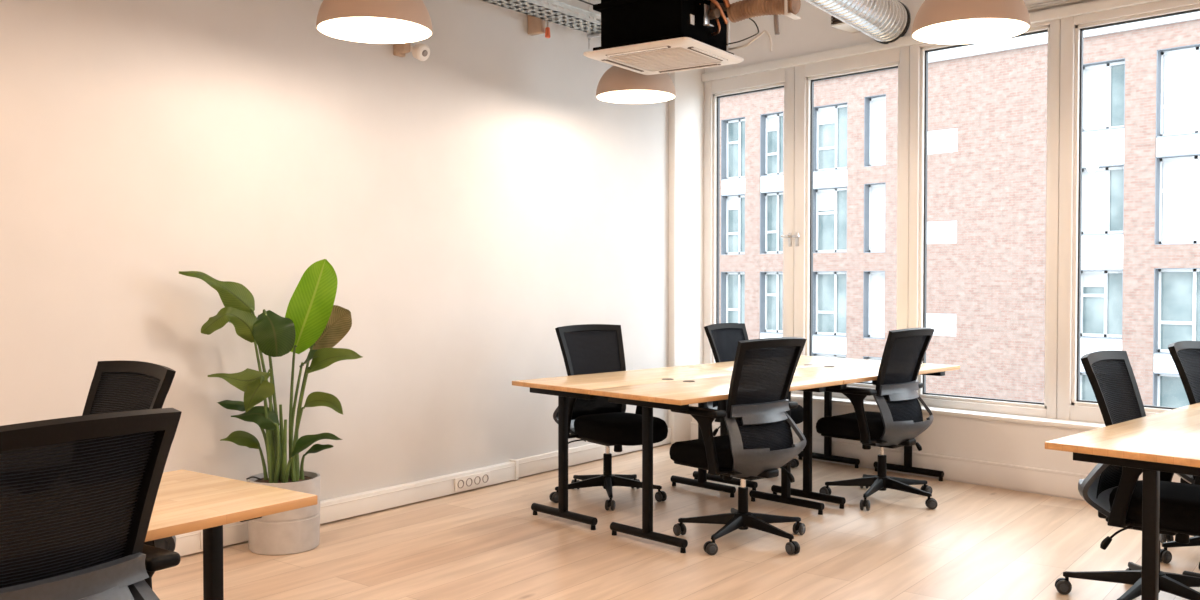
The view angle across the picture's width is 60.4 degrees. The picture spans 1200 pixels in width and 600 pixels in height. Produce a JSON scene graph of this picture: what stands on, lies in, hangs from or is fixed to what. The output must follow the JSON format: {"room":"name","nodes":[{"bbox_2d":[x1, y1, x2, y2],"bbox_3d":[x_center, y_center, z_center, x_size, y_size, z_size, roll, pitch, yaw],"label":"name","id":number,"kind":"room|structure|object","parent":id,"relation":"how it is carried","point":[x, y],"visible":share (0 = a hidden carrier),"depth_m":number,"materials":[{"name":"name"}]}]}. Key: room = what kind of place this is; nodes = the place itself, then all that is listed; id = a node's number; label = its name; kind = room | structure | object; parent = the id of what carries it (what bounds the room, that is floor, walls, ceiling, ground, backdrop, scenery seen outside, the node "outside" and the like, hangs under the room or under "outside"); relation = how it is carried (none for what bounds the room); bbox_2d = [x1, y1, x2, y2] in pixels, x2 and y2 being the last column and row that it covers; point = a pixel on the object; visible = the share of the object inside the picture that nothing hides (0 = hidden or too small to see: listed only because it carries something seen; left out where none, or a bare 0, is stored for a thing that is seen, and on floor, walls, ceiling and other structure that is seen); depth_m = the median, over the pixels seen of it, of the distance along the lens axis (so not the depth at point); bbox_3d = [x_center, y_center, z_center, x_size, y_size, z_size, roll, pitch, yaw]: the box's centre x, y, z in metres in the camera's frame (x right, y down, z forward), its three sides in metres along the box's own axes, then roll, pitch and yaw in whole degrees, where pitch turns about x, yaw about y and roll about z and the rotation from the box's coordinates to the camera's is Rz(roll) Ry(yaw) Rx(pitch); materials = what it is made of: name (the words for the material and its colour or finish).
{"room":"open-plan office","nodes":[
{"label":"open-plan office","id":0,"kind":"room"},
{"bbox_2d":[0,0,668,500],"bbox_3d":[-2.222,-0.631,4.732,0.200,3.700,9.952,1,2,38],"label":"wall","id":1,"kind":"structure","parent":0,"point":[471,202],"depth_m":5.56,"materials":[{"name":"paint"}]},
{"bbox_2d":[200,532,202,548],"bbox_3d":[-1.886,1.150,4.947,0.012,0.084,0.072,1,2,38],"label":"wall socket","id":2,"kind":"object","parent":1,"relation":"attached to","point":[201,533],"visible":0.16,"depth_m":4.92,"materials":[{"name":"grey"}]},
{"bbox_2d":[174,459,518,555],"bbox_3d":[-2.822,1.169,3.779,0.058,0.129,7.448,1,2,38],"label":"trim","id":3,"kind":"structure","parent":1,"relation":"attached to","point":[352,505],"depth_m":5.80,"materials":[{"name":"white paint"}]},
{"bbox_2d":[393,43,429,60],"bbox_3d":[-1.080,-1.439,5.918,0.209,0.126,0.101,0,1,-16],"label":"detector","id":4,"kind":"object","parent":1,"relation":"attached to","point":[420,51],"visible":0.83,"depth_m":5.89,"materials":[{"name":"white plastic"}]},
{"bbox_2d":[455,471,489,491],"bbox_3d":[-0.787,1.122,6.378,0.012,0.084,0.308,1,2,38],"label":"wall socket","id":5,"kind":"object","parent":1,"relation":"attached to","point":[483,478],"visible":1,"depth_m":6.37,"materials":[{"name":"grey plastic"}]},
{"bbox_2d":[528,15,556,37],"bbox_3d":[-0.377,-1.823,6.774,0.210,0.205,0.075,1,2,37],"label":"junction box","id":6,"kind":"object","parent":1,"relation":"attached to","point":[536,26],"visible":0.7,"depth_m":6.76,"materials":[{"name":"metal"}]},
{"bbox_2d":[515,428,671,476],"bbox_3d":[0.053,1.090,7.541,0.033,0.118,2.045,1,2,38],"label":"baseboard","id":7,"kind":"structure","parent":1,"relation":"attached to","point":[535,464],"depth_m":7.20,"materials":[{"name":"white paint"}]},
{"bbox_2d":[668,68,704,443],"bbox_3d":[0.748,-0.708,8.342,0.530,3.700,0.091,-1,2,-44],"label":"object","id":8,"kind":"structure","parent":1,"relation":"attached to","point":[686,110],"depth_m":8.22,"materials":[{"name":"white paint"}]},
{"bbox_2d":[152,444,1199,599],"bbox_3d":[0.316,1.336,2.069,10.114,0.120,9.300,-1,2,-44],"label":"floor","id":9,"kind":"structure","parent":0,"point":[979,542],"depth_m":4.92,"materials":[{"name":"brown wood"}]},
{"bbox_2d":[0,408,181,599],"bbox_3d":[-1.203,0.749,2.141,0.737,1.051,0.684,1,1,34],"label":"office chair","id":10,"kind":"object","parent":9,"relation":"on","point":[78,494],"visible":1,"depth_m":2.06,"materials":[{"name":"black fabric"}]},
{"bbox_2d":[82,360,175,550],"bbox_3d":[-1.604,0.727,3.136,0.676,1.051,0.736,1,2,40],"label":"office chair","id":11,"kind":"object","parent":9,"relation":"on","point":[119,385],"visible":0.1,"depth_m":3.32,"materials":[{"name":"black fabric"}]},
{"bbox_2d":[145,469,316,599],"bbox_3d":[-1.395,0.894,2.346,0.623,0.753,1.365,1,2,36],"label":"office desk","id":12,"kind":"object","parent":9,"relation":"on","point":[186,501],"visible":0.51,"depth_m":2.67,"materials":[{"name":"brown wood"}]},
{"bbox_2d":[179,259,362,554],"bbox_3d":[-1.575,0.506,5.001,0.821,1.414,0.422,0,1,-15],"label":"potted plant","id":13,"kind":"object","parent":9,"relation":"on","point":[312,320],"visible":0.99,"depth_m":4.96,"materials":[{"name":"green plant"}]},
{"bbox_2d":[549,324,667,510],"bbox_3d":[0.047,0.671,6.156,0.692,1.035,0.743,-1,2,-36],"label":"office chair","id":14,"kind":"object","parent":9,"relation":"on","point":[585,348],"visible":0.7,"depth_m":6.17,"materials":[{"name":"black fabric"}]},
{"bbox_2d":[512,366,735,529],"bbox_3d":[0.217,0.816,5.967,1.365,0.753,0.623,-1,2,-44],"label":"office desk","id":15,"kind":"object","parent":9,"relation":"on","point":[574,386],"visible":0.67,"depth_m":5.64,"materials":[{"name":"brown wood"}]},
{"bbox_2d":[589,375,842,552],"bbox_3d":[0.652,0.826,5.515,1.365,0.753,0.623,-1,2,-44],"label":"office desk","id":16,"kind":"object","parent":9,"relation":"on","point":[671,395],"visible":0.74,"depth_m":5.17,"materials":[{"name":"brown wood"}]},
{"bbox_2d":[669,337,805,555],"bbox_3d":[0.698,0.693,5.201,0.699,1.031,0.692,0,1,6],"label":"office chair","id":17,"kind":"object","parent":9,"relation":"on","point":[758,442],"visible":1,"depth_m":5.02,"materials":[{"name":"black fabric"}]},
{"bbox_2d":[704,323,802,467],"bbox_3d":[1.022,0.667,7.117,0.739,1.001,0.682,1,2,41],"label":"office chair","id":18,"kind":"object","parent":9,"relation":"on","point":[723,338],"visible":0.19,"depth_m":7.19,"materials":[{"name":"black fabric"}]},
{"bbox_2d":[679,355,871,490],"bbox_3d":[1.204,0.796,6.916,1.365,0.753,0.623,-1,2,-44],"label":"office desk","id":19,"kind":"object","parent":9,"relation":"on","point":[804,361],"visible":0.5,"depth_m":7.03,"materials":[{"name":"brown wood"}]},
{"bbox_2d":[771,360,959,508],"bbox_3d":[1.639,0.806,6.465,1.365,0.753,0.623,-1,2,-44],"label":"office desk","id":20,"kind":"object","parent":9,"relation":"on","point":[855,372],"visible":0.57,"depth_m":6.15,"materials":[{"name":"brown wood"}]},
{"bbox_2d":[816,328,937,510],"bbox_3d":[1.666,0.673,6.126,0.692,1.031,0.742,-1,2,-44],"label":"office chair","id":21,"kind":"object","parent":9,"relation":"on","point":[899,420],"visible":0.98,"depth_m":5.97,"materials":[{"name":"black fabric"}]},
{"bbox_2d":[1045,408,1199,599],"bbox_3d":[2.257,0.862,3.835,1.365,0.753,0.623,-1,2,-43],"label":"office desk","id":22,"kind":"object","parent":9,"relation":"on","point":[1167,441],"visible":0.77,"depth_m":3.48,"materials":[{"name":"brown wood"}]},
{"bbox_2d":[1055,350,1199,599],"bbox_3d":[2.219,0.724,4.111,0.735,1.016,0.680,1,2,44],"label":"office chair","id":23,"kind":"object","parent":9,"relation":"on","point":[1114,491],"visible":0.77,"depth_m":4.11,"materials":[{"name":"black fabric"}]},
{"bbox_2d":[1159,341,1199,563],"bbox_3d":[2.974,0.709,4.807,0.718,1.016,0.675,1,2,44],"label":"office chair","id":24,"kind":"object","parent":9,"relation":"on","point":[1185,355],"visible":0.45,"depth_m":4.87,"materials":[{"name":"black fabric"}]},
{"bbox_2d":[1180,403,1199,569],"bbox_3d":[3.251,0.842,4.776,1.365,0.753,0.623,-1,2,-43],"label":"office desk","id":25,"kind":"object","parent":9,"relation":"on","point":[1197,405],"visible":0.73,"depth_m":4.55,"materials":[{"name":"brown wood"}]},
{"bbox_2d":[690,422,1086,498],"bbox_3d":[3.687,1.123,5.241,0.023,0.146,8.800,-1,2,-44],"label":"baseboard","id":26,"kind":"structure","parent":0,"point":[1053,482],"depth_m":6.58,"materials":[{"name":"paint"}]},
{"bbox_2d":[705,0,1095,72],"bbox_3d":[3.778,-2.097,5.469,0.230,0.800,9.100,-1,2,-44],"label":"ceiling","id":27,"kind":"structure","parent":0,"point":[812,33],"depth_m":7.72,"materials":[{"name":"paint"}]},
{"bbox_2d":[830,15,858,32],"bbox_3d":[1.765,-2.019,7.201,0.270,0.230,0.185,-1,2,-44],"label":"vent box","id":28,"kind":"object","parent":27,"relation":"attached to","point":[836,23],"visible":0.27,"depth_m":7.17,"materials":[{"name":"white metal"}]},
{"bbox_2d":[831,16,842,23],"bbox_3d":[1.679,-2.018,7.119,0.028,0.212,0.174,-1,2,-44],"label":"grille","id":29,"kind":"object","parent":28,"relation":"attached to","point":[834,20],"depth_m":7.16,"materials":[{"name":"white metal"}]},
{"bbox_2d":[692,400,1180,500],"bbox_3d":[3.828,0.994,5.346,0.340,0.425,8.760,-1,2,-44],"label":"wall","id":30,"kind":"structure","parent":0,"point":[1020,444],"depth_m":6.52,"materials":[{"name":"paint"}]},
{"bbox_2d":[703,66,794,392],"bbox_3d":[1.159,-0.531,8.065,0.148,2.453,0.883,-1,2,-44],"label":"window","id":31,"kind":"structure","parent":30,"relation":"in","point":[784,78],"depth_m":8.21,"materials":[{"name":"paint"}]},
{"bbox_2d":[792,46,909,400],"bbox_3d":[1.795,-0.517,7.405,0.148,2.453,0.942,-1,2,-44],"label":"window","id":32,"kind":"structure","parent":30,"relation":"in","point":[806,75],"depth_m":7.62,"materials":[{"name":"paint"}]},
{"bbox_2d":[701,0,1162,418],"bbox_3d":[3.852,-0.538,5.263,0.155,2.588,8.654,-1,2,-44],"label":"window","id":33,"kind":"structure","parent":30,"relation":"in","point":[918,140],"depth_m":6.78,"materials":[{"name":"paint"}]},
{"bbox_2d":[791,393,1105,429],"bbox_3d":[3.763,0.768,5.308,0.240,0.027,8.800,-1,2,-44],"label":"window sill","id":34,"kind":"structure","parent":30,"relation":"on","point":[1056,422],"depth_m":6.52,"materials":[{"name":"white paint"}]},
{"bbox_2d":[1057,0,1199,422],"bbox_3d":[3.208,-0.486,5.980,0.090,2.453,1.038,-1,2,-44],"label":"window","id":35,"kind":"structure","parent":30,"relation":"in","point":[1070,406],"depth_m":6.28,"materials":[{"name":"paint"}]},
{"bbox_3d":[0.316,-2.483,1.987,10.114,0.120,9.300,-1,2,-44],"label":"ceiling","id":36,"kind":"structure","parent":0,"visible":0},
{"bbox_2d":[316,0,432,43],"bbox_3d":[-0.987,-1.828,4.504,0.500,1.297,0.500,-1,2,-44],"label":"pendant lamp","id":37,"kind":"object","parent":36,"relation":"hanging from","point":[362,21],"visible":1,"depth_m":4.57,"materials":[{"name":"beige metal"}]},
{"bbox_2d":[481,0,600,48],"bbox_3d":[-1.204,-2.088,5.371,0.262,0.815,5.850,1,2,38],"label":"cable tray","id":38,"kind":"object","parent":36,"relation":"hanging from","point":[534,8],"visible":0.51,"depth_m":6.55,"materials":[{"name":"metal"}]},
{"bbox_2d":[596,66,675,103],"bbox_3d":[0.223,-1.893,6.423,0.500,1.250,0.500,-1,2,-44],"label":"pendant lamp","id":39,"kind":"object","parent":36,"relation":"hanging from","point":[617,84],"visible":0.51,"depth_m":6.29,"materials":[{"name":"beige metal"}]},
{"bbox_2d":[583,0,743,74],"bbox_3d":[0.468,-1.907,5.581,0.934,1.186,0.660,1,1,35],"label":"air conditioner","id":40,"kind":"object","parent":36,"relation":"attached to","point":[645,37],"visible":0.99,"depth_m":5.49,"materials":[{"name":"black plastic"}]},
{"bbox_2d":[608,47,719,70],"bbox_3d":[0.355,-1.328,5.671,0.456,0.015,0.456,1,1,35],"label":"grille","id":41,"kind":"object","parent":40,"relation":"attached to","point":[673,58],"depth_m":5.67,"materials":[{"name":"white plastic"}]},
{"bbox_2d":[725,18,758,44],"bbox_3d":[0.754,-1.465,5.610,0.230,0.117,0.070,1,2,45],"label":"loose cable","id":42,"kind":"object","parent":40,"relation":"attached to","point":[749,18],"visible":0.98,"depth_m":5.57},
{"bbox_2d":[728,30,771,51],"bbox_3d":[0.808,-1.395,5.619,0.044,0.119,0.299,-1,2,-43],"label":"loose cable","id":43,"kind":"object","parent":40,"relation":"attached to","point":[765,31],"visible":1,"depth_m":5.56,"materials":[{"name":"white plastic"}]},
{"bbox_2d":[727,0,800,22],"bbox_3d":[0.858,-1.536,5.419,0.404,0.128,0.102,1,2,40],"label":"flexible hose","id":44,"kind":"object","parent":40,"relation":"attached to","point":[744,9],"visible":0.97,"depth_m":5.39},
{"bbox_2d":[774,14,779,34],"bbox_3d":[0.925,-1.448,5.396,0.034,0.117,0.025,1,1,35],"label":"conduit","id":45,"kind":"object","parent":44,"relation":"hanging from","point":[776,17],"visible":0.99,"depth_m":5.39,"materials":[{"name":"grey plastic"}]},
{"bbox_2d":[784,0,800,19],"bbox_3d":[0.998,-1.976,5.294,0.060,1.035,0.130,1,1,35],"label":"hanger","id":46,"kind":"object","parent":36,"relation":"hanging from","point":[791,15],"visible":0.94,"depth_m":5.27,"materials":[{"name":"metal"}]},
{"bbox_2d":[805,0,910,43],"bbox_3d":[1.281,-2.176,6.058,0.304,0.866,2.660,1,1,34],"label":"spiral duct","id":47,"kind":"object","parent":36,"relation":"hanging from","point":[884,21],"visible":0.99,"depth_m":6.63,"materials":[{"name":"metal"}]},
{"bbox_2d":[912,0,1030,44],"bbox_3d":[1.651,-1.837,4.584,0.500,1.282,0.500,-1,2,-44],"label":"pendant lamp","id":48,"kind":"object","parent":36,"relation":"hanging from","point":[945,22],"visible":1,"depth_m":4.58,"materials":[{"name":"beige metal"}]},
{"label":"outside","id":49,"kind":"structure","parent":0,"visible":0},
{"bbox_3d":[13.798,8.190,34.294,52.800,0.200,110.000,-1,2,-44],"label":"street","id":50,"kind":"object","parent":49,"visible":0},
{"bbox_2d":[719,12,1199,407],"bbox_3d":[14.485,-0.511,39.631,8.150,16.970,53.400,-1,2,-44],"label":"brick building","id":51,"kind":"structure","parent":50,"relation":"on","point":[987,153],"depth_m":35.06,"materials":[{"name":"brick"}]},
{"bbox_2d":[728,198,738,209],"bbox_3d":[5.655,-4.091,43.611,0.035,0.543,0.587,-1,2,-44],"label":"blind","id":52,"kind":"object","parent":51,"relation":"hanging from","point":[733,203],"depth_m":43.59,"materials":[{"name":"white fabric"}]},
{"bbox_2d":[767,117,776,131],"bbox_3d":[7.051,-7.209,42.093,0.035,0.622,0.514,-1,2,-44],"label":"blind","id":53,"kind":"object","parent":51,"relation":"hanging from","point":[771,121],"depth_m":42.11,"materials":[{"name":"white fabric"}]},
{"bbox_2d":[818,191,834,210],"bbox_3d":[8.865,-3.896,40.281,0.035,0.791,0.783,-1,2,-44],"label":"blind","id":54,"kind":"object","parent":51,"relation":"hanging from","point":[826,199],"depth_m":40.27,"materials":[{"name":"white fabric"}]},
{"bbox_2d":[818,109,834,124],"bbox_3d":[8.865,-7.173,40.211,0.035,0.615,0.783,-1,2,-44],"label":"blind","id":55,"kind":"object","parent":51,"relation":"hanging from","point":[825,116],"depth_m":40.21,"materials":[{"name":"white fabric"}]},
{"bbox_2d":[870,274,884,334],"bbox_3d":[10.483,0.179,38.687,0.035,2.470,0.787,-1,2,-44],"label":"blind","id":56,"kind":"object","parent":51,"relation":"hanging from","point":[877,281],"depth_m":38.72,"materials":[{"name":"white fabric"}]},
{"bbox_2d":[871,186,884,249],"bbox_3d":[10.483,-3.055,38.618,0.035,2.540,0.787,-1,2,-44],"label":"blind","id":57,"kind":"object","parent":51,"relation":"hanging from","point":[877,192],"depth_m":38.65,"materials":[{"name":"white fabric"}]},
{"bbox_2d":[871,99,885,164],"bbox_3d":[10.483,-6.290,38.549,0.035,2.570,0.787,-1,2,-44],"label":"blind","id":58,"kind":"object","parent":51,"relation":"hanging from","point":[878,106],"depth_m":38.58,"materials":[{"name":"white fabric"}]},
{"bbox_2d":[1083,273,1103,286],"bbox_3d":[15.860,-0.662,33.084,0.035,0.490,0.671,-1,2,-44],"label":"blind","id":59,"kind":"object","parent":51,"relation":"hanging from","point":[1089,279],"depth_m":33.07,"materials":[{"name":"white fabric"}]},
{"bbox_2d":[1083,170,1110,231],"bbox_3d":[15.896,-3.155,32.993,0.035,2.100,0.837,-1,2,-44],"label":"blind","id":60,"kind":"object","parent":51,"relation":"hanging from","point":[1096,183],"depth_m":32.96,"materials":[{"name":"white fabric"}]},
{"bbox_2d":[1084,66,1111,128],"bbox_3d":[15.896,-6.449,32.923,0.035,2.090,0.837,-1,2,-44],"label":"blind","id":61,"kind":"object","parent":51,"relation":"hanging from","point":[1097,79],"depth_m":32.89,"materials":[{"name":"white fabric"}]},
{"bbox_2d":[1162,159,1199,240],"bbox_3d":[17.743,-3.004,31.078,0.035,2.620,1.400,-1,2,-44],"label":"blind","id":62,"kind":"object","parent":51,"relation":"hanging from","point":[1180,177],"depth_m":31.20,"materials":[{"name":"white fabric"}]},
{"bbox_2d":[1163,50,1199,133],"bbox_3d":[17.743,-6.269,31.009,0.035,2.590,1.400,-1,2,-44],"label":"blind","id":63,"kind":"object","parent":51,"relation":"hanging from","point":[1181,68],"depth_m":31.15,"materials":[{"name":"white fabric"}]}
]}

